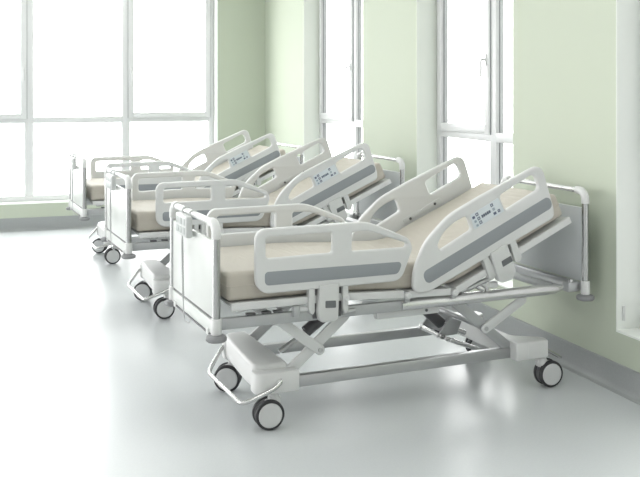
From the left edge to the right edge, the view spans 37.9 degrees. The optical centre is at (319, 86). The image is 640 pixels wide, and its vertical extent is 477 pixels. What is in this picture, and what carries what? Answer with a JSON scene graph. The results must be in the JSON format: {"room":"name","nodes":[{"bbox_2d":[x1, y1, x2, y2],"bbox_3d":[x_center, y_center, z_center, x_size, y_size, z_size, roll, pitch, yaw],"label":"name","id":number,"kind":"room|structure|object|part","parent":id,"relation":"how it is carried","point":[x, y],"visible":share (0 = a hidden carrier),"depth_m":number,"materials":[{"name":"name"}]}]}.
{"room":"hospital room","nodes":[
{"label":"hospital room","id":0,"kind":"room"},
{"bbox_2d":[0,0,264,218],"bbox_3d":[-4.521,0.031,10.660,8.515,3.300,0.250,0,0,-19],"label":"wall","id":1,"kind":"structure","parent":0,"point":[241,23],"depth_m":11.75,"materials":[{"name":"green paint"}]},
{"bbox_2d":[0,214,104,231],"bbox_3d":[-4.590,1.606,10.479,8.265,0.150,0.045,0,0,-19],"label":"baseboard","id":2,"kind":"structure","parent":1,"relation":"attached to","point":[52,222],"depth_m":10.98,"materials":[{"name":"grey plastic"}]},
{"bbox_2d":[0,0,213,201],"bbox_3d":[-4.019,0.022,10.883,5.670,2.682,0.142,0,0,-19],"label":"window","id":3,"kind":"structure","parent":1,"relation":"in","point":[128,115],"depth_m":11.44,"materials":[{"name":"white plastic"}]},
{"bbox_3d":[-3.997,-0.444,10.908,1.095,1.656,0.068,0,0,-19],"label":"sash","id":4,"kind":"part","parent":3,"relation":"part of","materials":[{"name":"white plastic"}]},
{"bbox_3d":[-3.499,-0.154,11.019,0.026,0.170,0.056,0,0,-19],"label":"handle","id":5,"kind":"part","parent":3,"relation":"part of","materials":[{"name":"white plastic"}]},
{"bbox_3d":[-2.308,-0.154,11.436,0.026,0.170,0.056,0,0,-19],"label":"handle","id":6,"kind":"part","parent":3,"relation":"part of","materials":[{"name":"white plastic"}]},
{"bbox_3d":[-1.877,-0.444,11.650,1.036,1.656,0.068,0,0,-19],"label":"sash","id":7,"kind":"part","parent":3,"relation":"part of","materials":[{"name":"white plastic"}]},
{"bbox_2d":[0,0,217,204],"bbox_3d":[-3.998,0.028,10.841,5.682,2.694,0.254,0,0,-19],"label":"trim","id":8,"kind":"structure","parent":1,"relation":"attached to","point":[215,1],"depth_m":11.68,"materials":[{"name":"white paint"}]},
{"bbox_2d":[0,228,639,476],"bbox_3d":[-2.120,1.731,3.882,8.565,0.100,14.730,0,0,-19],"label":"floor","id":9,"kind":"structure","parent":0,"point":[94,383],"depth_m":4.95,"materials":[{"name":"grey plastic"}]},
{"bbox_2d":[66,130,303,263],"bbox_3d":[-1.338,1.073,9.384,2.260,1.214,0.927,0,0,-23],"label":"hospital bed","id":10,"kind":"object","parent":9,"relation":"on","point":[243,166],"visible":0.45,"depth_m":9.15,"materials":[{"name":"white plastic"}]},
{"bbox_3d":[-2.481,0.930,9.305,0.039,0.398,0.039,0,0,-23],"label":"footboard post","id":11,"kind":"part","parent":10,"relation":"part of","materials":[{"name":"grey"}]},
{"bbox_2d":[69,154,78,214],"bbox_3d":[-2.360,0.941,8.960,0.067,0.587,0.210,0,0,-23],"label":"bed remote control","id":12,"kind":"object","parent":10,"relation":"hanging from","point":[72,161],"visible":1,"depth_m":8.95,"materials":[{"name":"grey plastic"}]},
{"bbox_3d":[-2.364,1.009,8.958,0.017,0.451,0.089,0,0,-37],"label":"coiled cord","id":13,"kind":"part","parent":12,"relation":"part of","materials":[{"name":"grey plastic"}]},
{"bbox_3d":[-2.323,0.942,8.941,0.018,0.365,0.741,0,0,-23],"label":"footboard panel","id":14,"kind":"part","parent":10,"relation":"part of","materials":[{"name":"white plastic"}]},
{"bbox_3d":[-2.165,0.930,8.576,0.039,0.398,0.039,0,0,-23],"label":"footboard post","id":15,"kind":"part","parent":10,"relation":"part of","materials":[{"name":"grey"}]},
{"bbox_2d":[82,209,86,216],"bbox_3d":[-2.165,1.159,8.576,0.051,0.074,0.051,0,0,-23],"label":"socket","id":16,"kind":"object","parent":10,"relation":"attached to","point":[84,211],"depth_m":8.55,"materials":[{"name":"white plastic"}]},
{"bbox_3d":[-1.692,1.152,8.818,1.040,0.068,0.032,0,0,-23],"label":"frame","id":17,"kind":"part","parent":10,"relation":"part of","materials":[{"name":"silver metal"}]},
{"bbox_3d":[-1.916,0.866,9.553,0.852,0.316,0.034,0,0,-23],"label":"foot rail","id":18,"kind":"part","parent":10,"relation":"part of","materials":[{"name":"white plastic"}]},
{"bbox_3d":[-1.598,0.866,8.818,0.852,0.316,0.034,0,0,-23],"label":"foot rail","id":19,"kind":"part","parent":10,"relation":"part of","materials":[{"name":"white plastic"}]},
{"bbox_2d":[87,145,285,199],"bbox_3d":[-1.363,0.856,9.356,1.971,0.452,0.742,0,0,-23],"label":"mattress","id":20,"kind":"object","parent":10,"relation":"on","point":[95,186],"visible":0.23,"depth_m":9.11,"materials":[{"name":"beige"}]},
{"bbox_3d":[-1.114,0.780,9.900,0.886,0.628,0.034,0,0,-23],"label":"head rail","id":21,"kind":"part","parent":10,"relation":"part of","materials":[{"name":"white plastic"}]},
{"bbox_3d":[-0.795,0.780,9.165,0.886,0.628,0.034,0,0,-23],"label":"head rail","id":22,"kind":"part","parent":10,"relation":"part of","materials":[{"name":"white plastic"}]},
{"bbox_3d":[-0.786,0.704,9.151,0.211,0.157,0.007,0,0,-23],"label":"control panel","id":23,"kind":"part","parent":10,"relation":"part of","materials":[{"name":"white plastic"}]},
{"bbox_3d":[-0.627,0.910,9.246,0.086,0.142,0.041,0,0,-23],"label":"bracket arm","id":24,"kind":"part","parent":10,"relation":"part of","materials":[{"name":"grey plastic"}]},
{"bbox_3d":[-0.340,0.616,9.799,0.033,0.033,0.675,0,0,-23],"label":"headboard rail","id":25,"kind":"part","parent":10,"relation":"part of","materials":[{"name":"white plastic"}]},
{"bbox_3d":[-0.182,0.900,9.434,0.039,0.458,0.039,0,0,-23],"label":"headboard post","id":26,"kind":"part","parent":10,"relation":"part of","materials":[{"name":"grey plastic"}]},
{"bbox_2d":[101,137,404,318],"bbox_3d":[-0.503,1.057,7.305,2.260,1.246,0.907,0,0,-23],"label":"hospital bed","id":27,"kind":"object","parent":9,"relation":"on","point":[330,189],"visible":0.66,"depth_m":7.09,"materials":[{"name":"white plastic"}]},
{"bbox_3d":[-1.650,0.898,7.235,0.039,0.398,0.039,0,0,-23],"label":"footboard post","id":28,"kind":"part","parent":27,"relation":"part of","materials":[{"name":"grey metal"}]},
{"bbox_2d":[106,169,118,249],"bbox_3d":[-1.529,0.909,6.889,0.067,0.587,0.210,0,0,-23],"label":"bed remote control","id":29,"kind":"object","parent":27,"relation":"hanging from","point":[110,178],"visible":1,"depth_m":6.87,"materials":[{"name":"grey plastic"}]},
{"bbox_3d":[-1.533,0.977,6.888,0.017,0.451,0.089,0,0,-37],"label":"coiled cord","id":30,"kind":"part","parent":29,"relation":"part of","materials":[{"name":"grey plastic"}]},
{"bbox_3d":[-1.492,0.644,6.870,0.036,0.039,0.675,0,0,-23],"label":"footboard rail","id":31,"kind":"part","parent":27,"relation":"part of","materials":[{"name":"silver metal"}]},
{"bbox_3d":[-1.492,0.909,6.870,0.018,0.365,0.741,0,0,-23],"label":"footboard panel","id":32,"kind":"part","parent":27,"relation":"part of","materials":[{"name":"white plastic"}]},
{"bbox_3d":[-1.334,0.898,6.505,0.039,0.398,0.039,0,0,-23],"label":"footboard post","id":33,"kind":"part","parent":27,"relation":"part of","materials":[{"name":"grey metal"}]},
{"bbox_2d":[125,243,131,253],"bbox_3d":[-1.334,1.127,6.505,0.051,0.074,0.051,0,0,-23],"label":"socket","id":34,"kind":"object","parent":27,"relation":"attached to","point":[128,246],"depth_m":6.48,"materials":[{"name":"white plastic"}]},
{"bbox_3d":[-0.861,1.120,6.748,1.040,0.068,0.032,0,0,-23],"label":"frame","id":35,"kind":"part","parent":27,"relation":"part of","materials":[{"name":"silver metal"}]},
{"bbox_3d":[-1.129,1.294,7.439,0.363,0.308,0.016,0,0,-23],"label":"scissor arm","id":36,"kind":"part","parent":27,"relation":"part of","materials":[{"name":"silver metal"}]},
{"bbox_3d":[-1.086,0.834,7.482,0.852,0.316,0.034,0,0,-23],"label":"foot rail","id":37,"kind":"part","parent":27,"relation":"part of","materials":[{"name":"white plastic"}]},
{"bbox_3d":[-0.891,1.044,6.702,0.032,0.144,0.041,0,0,-23],"label":"bracket arm","id":38,"kind":"part","parent":27,"relation":"part of","materials":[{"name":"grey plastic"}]},
{"bbox_3d":[-0.767,0.834,6.747,0.852,0.316,0.034,0,0,-23],"label":"foot rail","id":39,"kind":"part","parent":27,"relation":"part of","materials":[{"name":"white plastic"}]},
{"bbox_2d":[131,157,384,231],"bbox_3d":[-0.532,0.824,7.286,1.971,0.452,0.742,0,0,-23],"label":"mattress","id":40,"kind":"object","parent":27,"relation":"on","point":[143,218],"visible":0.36,"depth_m":7.06,"materials":[{"name":"beige fabric"}]},
{"bbox_3d":[-0.283,0.748,7.830,0.886,0.628,0.034,0,0,-23],"label":"head rail","id":41,"kind":"part","parent":27,"relation":"part of","materials":[{"name":"white plastic"}]},
{"bbox_3d":[0.035,0.748,7.095,0.886,0.628,0.034,0,0,-23],"label":"head rail","id":42,"kind":"part","parent":27,"relation":"part of","materials":[{"name":"white plastic"}]},
{"bbox_3d":[0.045,0.672,7.081,0.211,0.157,0.007,0,0,-23],"label":"control panel","id":43,"kind":"part","parent":27,"relation":"part of","materials":[{"name":"white"}]},
{"bbox_3d":[0.049,0.957,7.109,0.094,0.140,0.041,0,0,-23],"label":"bracket arm","id":44,"kind":"part","parent":27,"relation":"part of","materials":[{"name":"grey plastic"}]},
{"bbox_3d":[0.204,0.878,7.176,0.086,0.142,0.041,0,0,-23],"label":"bracket arm","id":45,"kind":"part","parent":27,"relation":"part of","materials":[{"name":"grey plastic"}]},
{"bbox_3d":[0.333,0.868,8.093,0.039,0.458,0.039,0,0,-23],"label":"headboard post","id":46,"kind":"part","parent":27,"relation":"part of","materials":[{"name":"grey"}]},
{"bbox_3d":[0.490,0.584,7.728,0.033,0.033,0.675,0,0,-23],"label":"headboard rail","id":47,"kind":"part","parent":27,"relation":"part of","materials":[{"name":"white plastic"}]},
{"bbox_3d":[0.490,0.888,7.728,0.018,0.417,0.753,0,0,-23],"label":"headboard panel","id":48,"kind":"part","parent":27,"relation":"part of","materials":[{"name":"grey plastic"}]},
{"bbox_3d":[0.648,0.868,7.363,0.039,0.458,0.039,0,0,-23],"label":"headboard post","id":49,"kind":"part","parent":27,"relation":"part of","materials":[{"name":"grey plastic"}]},
{"bbox_2d":[164,156,594,429],"bbox_3d":[0.344,1.059,5.190,2.260,1.242,0.895,0,0,-23],"label":"hospital bed","id":50,"kind":"object","parent":9,"relation":"on","point":[561,246],"visible":0.94,"depth_m":4.95,"materials":[{"name":"grey plastic"}]},
{"bbox_2d":[169,286,173,299],"bbox_3d":[-0.805,1.131,5.126,0.051,0.074,0.051,0,0,-23],"label":"socket","id":51,"kind":"object","parent":50,"relation":"attached to","point":[171,288],"depth_m":5.10,"materials":[{"name":"white plastic"}]},
{"bbox_3d":[-0.805,0.902,5.126,0.039,0.398,0.039,0,0,-23],"label":"footboard post","id":52,"kind":"part","parent":50,"relation":"part of","materials":[{"name":"grey metal"}]},
{"bbox_2d":[176,206,196,322],"bbox_3d":[-0.684,0.913,4.780,0.067,0.587,0.210,0,0,-23],"label":"bed remote control","id":53,"kind":"object","parent":50,"relation":"hanging from","point":[183,221],"visible":1,"depth_m":4.76,"materials":[{"name":"grey plastic"}]},
{"bbox_3d":[-0.688,0.981,4.779,0.017,0.451,0.089,0,0,-37],"label":"coiled cord","id":54,"kind":"part","parent":53,"relation":"part of","materials":[{"name":"grey plastic"}]},
{"bbox_3d":[-0.647,0.648,4.761,0.036,0.039,0.675,0,0,-23],"label":"footboard rail","id":55,"kind":"part","parent":50,"relation":"part of","materials":[{"name":"silver metal"}]},
{"bbox_3d":[-0.647,0.913,4.761,0.018,0.365,0.741,0,0,-23],"label":"footboard panel","id":56,"kind":"part","parent":50,"relation":"part of","materials":[{"name":"white plastic"}]},
{"bbox_3d":[-0.489,0.902,4.396,0.039,0.398,0.039,0,0,-23],"label":"footboard post","id":57,"kind":"part","parent":50,"relation":"part of","materials":[{"name":"grey"}]},
{"bbox_2d":[211,318,221,335],"bbox_3d":[-0.489,1.131,4.396,0.051,0.074,0.051,0,0,-23],"label":"socket","id":58,"kind":"object","parent":50,"relation":"attached to","point":[216,323],"depth_m":4.38,"materials":[{"name":"white plastic"}]},
{"bbox_3d":[-0.348,1.242,5.230,0.263,0.215,0.036,0,0,-23],"label":"scissor arm","id":59,"kind":"part","parent":50,"relation":"part of","materials":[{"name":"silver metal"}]},
{"bbox_3d":[-0.252,1.294,5.256,0.363,0.308,0.016,0,0,-23],"label":"scissor arm","id":60,"kind":"part","parent":50,"relation":"part of","materials":[{"name":"silver metal"}]},
{"bbox_3d":[-0.240,0.838,5.373,0.852,0.316,0.034,0,0,-23],"label":"foot rail","id":61,"kind":"part","parent":50,"relation":"part of","materials":[{"name":"white plastic"}]},
{"bbox_3d":[-0.100,1.242,4.658,0.263,0.215,0.036,0,0,-23],"label":"scissor arm","id":62,"kind":"part","parent":50,"relation":"part of","materials":[{"name":"silver metal"}]},
{"bbox_3d":[-0.046,1.048,4.593,0.032,0.144,0.041,0,0,-23],"label":"bracket arm","id":63,"kind":"part","parent":50,"relation":"part of","materials":[{"name":"grey plastic"}]},
{"bbox_3d":[-0.016,1.124,4.639,1.040,0.068,0.032,0,0,-23],"label":"frame","id":64,"kind":"part","parent":50,"relation":"part of","materials":[{"name":"silver metal"}]},
{"bbox_3d":[-0.016,1.294,4.710,0.363,0.308,0.016,0,0,-23],"label":"scissor arm","id":65,"kind":"part","parent":50,"relation":"part of","materials":[{"name":"silver metal"}]},
{"bbox_3d":[0.034,1.073,4.637,0.150,0.145,0.012,0,0,-23],"label":"hinge plate","id":66,"kind":"part","parent":50,"relation":"part of","materials":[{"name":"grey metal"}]},
{"bbox_3d":[0.078,0.838,4.638,0.852,0.316,0.034,0,0,-23],"label":"foot rail","id":67,"kind":"part","parent":50,"relation":"part of","materials":[{"name":"white plastic"}]},
{"bbox_3d":[0.121,1.052,4.665,0.032,0.153,0.041,0,0,-23],"label":"bracket arm","id":68,"kind":"part","parent":50,"relation":"part of","materials":[{"name":"grey plastic"}]},
{"bbox_2d":[220,183,561,300],"bbox_3d":[0.313,0.828,5.177,1.971,0.452,0.742,0,0,-23],"label":"mattress","id":69,"kind":"object","parent":50,"relation":"on","point":[237,282],"visible":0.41,"depth_m":5.16,"materials":[{"name":"beige fabric"}]},
{"bbox_3d":[0.562,0.752,5.721,0.886,0.628,0.034,0,0,-23],"label":"head rail","id":70,"kind":"part","parent":50,"relation":"part of","materials":[{"name":"white plastic"}]},
{"bbox_3d":[0.637,1.292,5.641,0.401,0.339,0.016,0,0,-23],"label":"scissor arm","id":71,"kind":"part","parent":50,"relation":"part of","materials":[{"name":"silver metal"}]},
{"bbox_3d":[0.797,1.432,5.189,0.207,0.092,0.060,0,0,-14],"label":"brake rod","id":72,"kind":"part","parent":50,"relation":"part of","materials":[{"name":"silver metal"}]},
{"bbox_3d":[0.873,1.292,5.095,0.401,0.339,0.016,0,0,-23],"label":"scissor arm","id":73,"kind":"part","parent":50,"relation":"part of","materials":[{"name":"silver metal"}]},
{"bbox_3d":[0.880,0.752,4.986,0.886,0.628,0.034,0,0,-23],"label":"head rail","id":74,"kind":"part","parent":50,"relation":"part of","materials":[{"name":"white plastic"}]},
{"bbox_3d":[0.890,0.676,4.972,0.211,0.157,0.007,0,0,-23],"label":"control panel","id":75,"kind":"part","parent":50,"relation":"part of","materials":[{"name":"white plastic"}]},
{"bbox_3d":[0.894,0.961,5.000,0.094,0.140,0.041,0,0,-23],"label":"bracket arm","id":76,"kind":"part","parent":50,"relation":"part of","materials":[{"name":"grey plastic"}]},
{"bbox_3d":[1.010,1.250,5.139,0.292,0.187,0.036,0,0,-23],"label":"scissor arm","id":77,"kind":"part","parent":50,"relation":"part of","materials":[{"name":"silver metal"}]},
{"bbox_3d":[1.049,0.882,5.067,0.086,0.142,0.041,0,0,-23],"label":"bracket arm","id":78,"kind":"part","parent":50,"relation":"part of","materials":[{"name":"grey plastic"}]},
{"bbox_3d":[1.336,0.588,5.619,0.033,0.033,0.675,0,0,-23],"label":"headboard rail","id":79,"kind":"part","parent":50,"relation":"part of","materials":[{"name":"white"}]},
{"bbox_3d":[1.336,0.892,5.619,0.018,0.417,0.753,0,0,-23],"label":"headboard panel","id":80,"kind":"part","parent":50,"relation":"part of","materials":[{"name":"grey plastic"}]},
{"bbox_3d":[1.494,0.872,5.254,0.039,0.458,0.039,0,0,-23],"label":"headboard post","id":81,"kind":"part","parent":50,"relation":"part of","materials":[{"name":"grey metal"}]},
{"bbox_2d":[581,280,589,294],"bbox_3d":[1.494,1.131,5.254,0.051,0.074,0.051,0,0,-23],"label":"socket","id":82,"kind":"object","parent":50,"relation":"attached to","point":[585,284],"depth_m":5.23,"materials":[{"name":"white plastic"}]},
{"bbox_2d":[265,0,639,372],"bbox_3d":[1.806,0.031,5.099,0.250,3.300,14.430,0,0,-19],"label":"wall","id":83,"kind":"structure","parent":0,"point":[564,51],"depth_m":5.84,"materials":[{"name":"green paint"}]},
{"bbox_2d":[304,0,345,222],"bbox_3d":[0.204,0.021,9.592,0.203,2.680,1.754,0,0,-19],"label":"trim","id":84,"kind":"structure","parent":83,"relation":"attached to","point":[311,7],"depth_m":10.41,"materials":[{"name":"white paint"}]},
{"bbox_2d":[319,0,362,216],"bbox_3d":[0.280,0.016,9.618,0.142,2.670,1.750,0,0,-19],"label":"window","id":85,"kind":"structure","parent":83,"relation":"in","point":[354,119],"depth_m":9.48,"materials":[{"name":"white plastic"}]},
{"bbox_3d":[0.187,-0.459,9.935,0.068,1.626,1.006,0,0,-19],"label":"sash","id":86,"kind":"part","parent":85,"relation":"part of","materials":[{"name":"white plastic"}]},
{"bbox_3d":[0.283,-0.154,9.480,0.056,0.170,0.026,0,0,-19],"label":"handle","id":87,"kind":"part","parent":85,"relation":"part of","materials":[{"name":"white plastic"}]},
{"bbox_2d":[417,0,512,287],"bbox_3d":[1.130,0.021,6.948,0.203,2.680,1.497,0,0,-19],"label":"trim","id":88,"kind":"structure","parent":83,"relation":"attached to","point":[426,9],"depth_m":7.64,"materials":[{"name":"white paint"}]},
{"bbox_2d":[293,225,639,404],"bbox_3d":[1.667,1.606,5.050,0.045,0.150,14.430,0,0,-19],"label":"baseboard","id":89,"kind":"structure","parent":83,"relation":"attached to","point":[624,381],"depth_m":5.47,"materials":[{"name":"grey plastic"}]},
{"bbox_2d":[437,0,512,188],"bbox_3d":[1.206,0.016,6.974,0.142,2.670,1.493,0,0,-19],"label":"window","id":90,"kind":"structure","parent":83,"relation":"in","point":[492,131],"depth_m":6.85,"materials":[{"name":"white plastic"}]},
{"bbox_3d":[1.129,-0.459,7.246,0.068,1.626,0.846,0,0,-19],"label":"sash","id":91,"kind":"part","parent":90,"relation":"part of","materials":[{"name":"white plastic"}]},
{"bbox_3d":[1.199,-0.154,6.865,0.056,0.170,0.026,0,0,-19],"label":"handle","id":92,"kind":"part","parent":90,"relation":"part of","materials":[{"name":"white plastic"}]},
{"bbox_2d":[616,0,639,340],"bbox_3d":[2.002,0.021,4.460,0.203,2.680,1.599,0,0,-19],"label":"window","id":93,"kind":"structure","parent":83,"relation":"attached to","point":[627,11],"depth_m":5.20,"materials":[{"name":"white plastic"}]}
]}

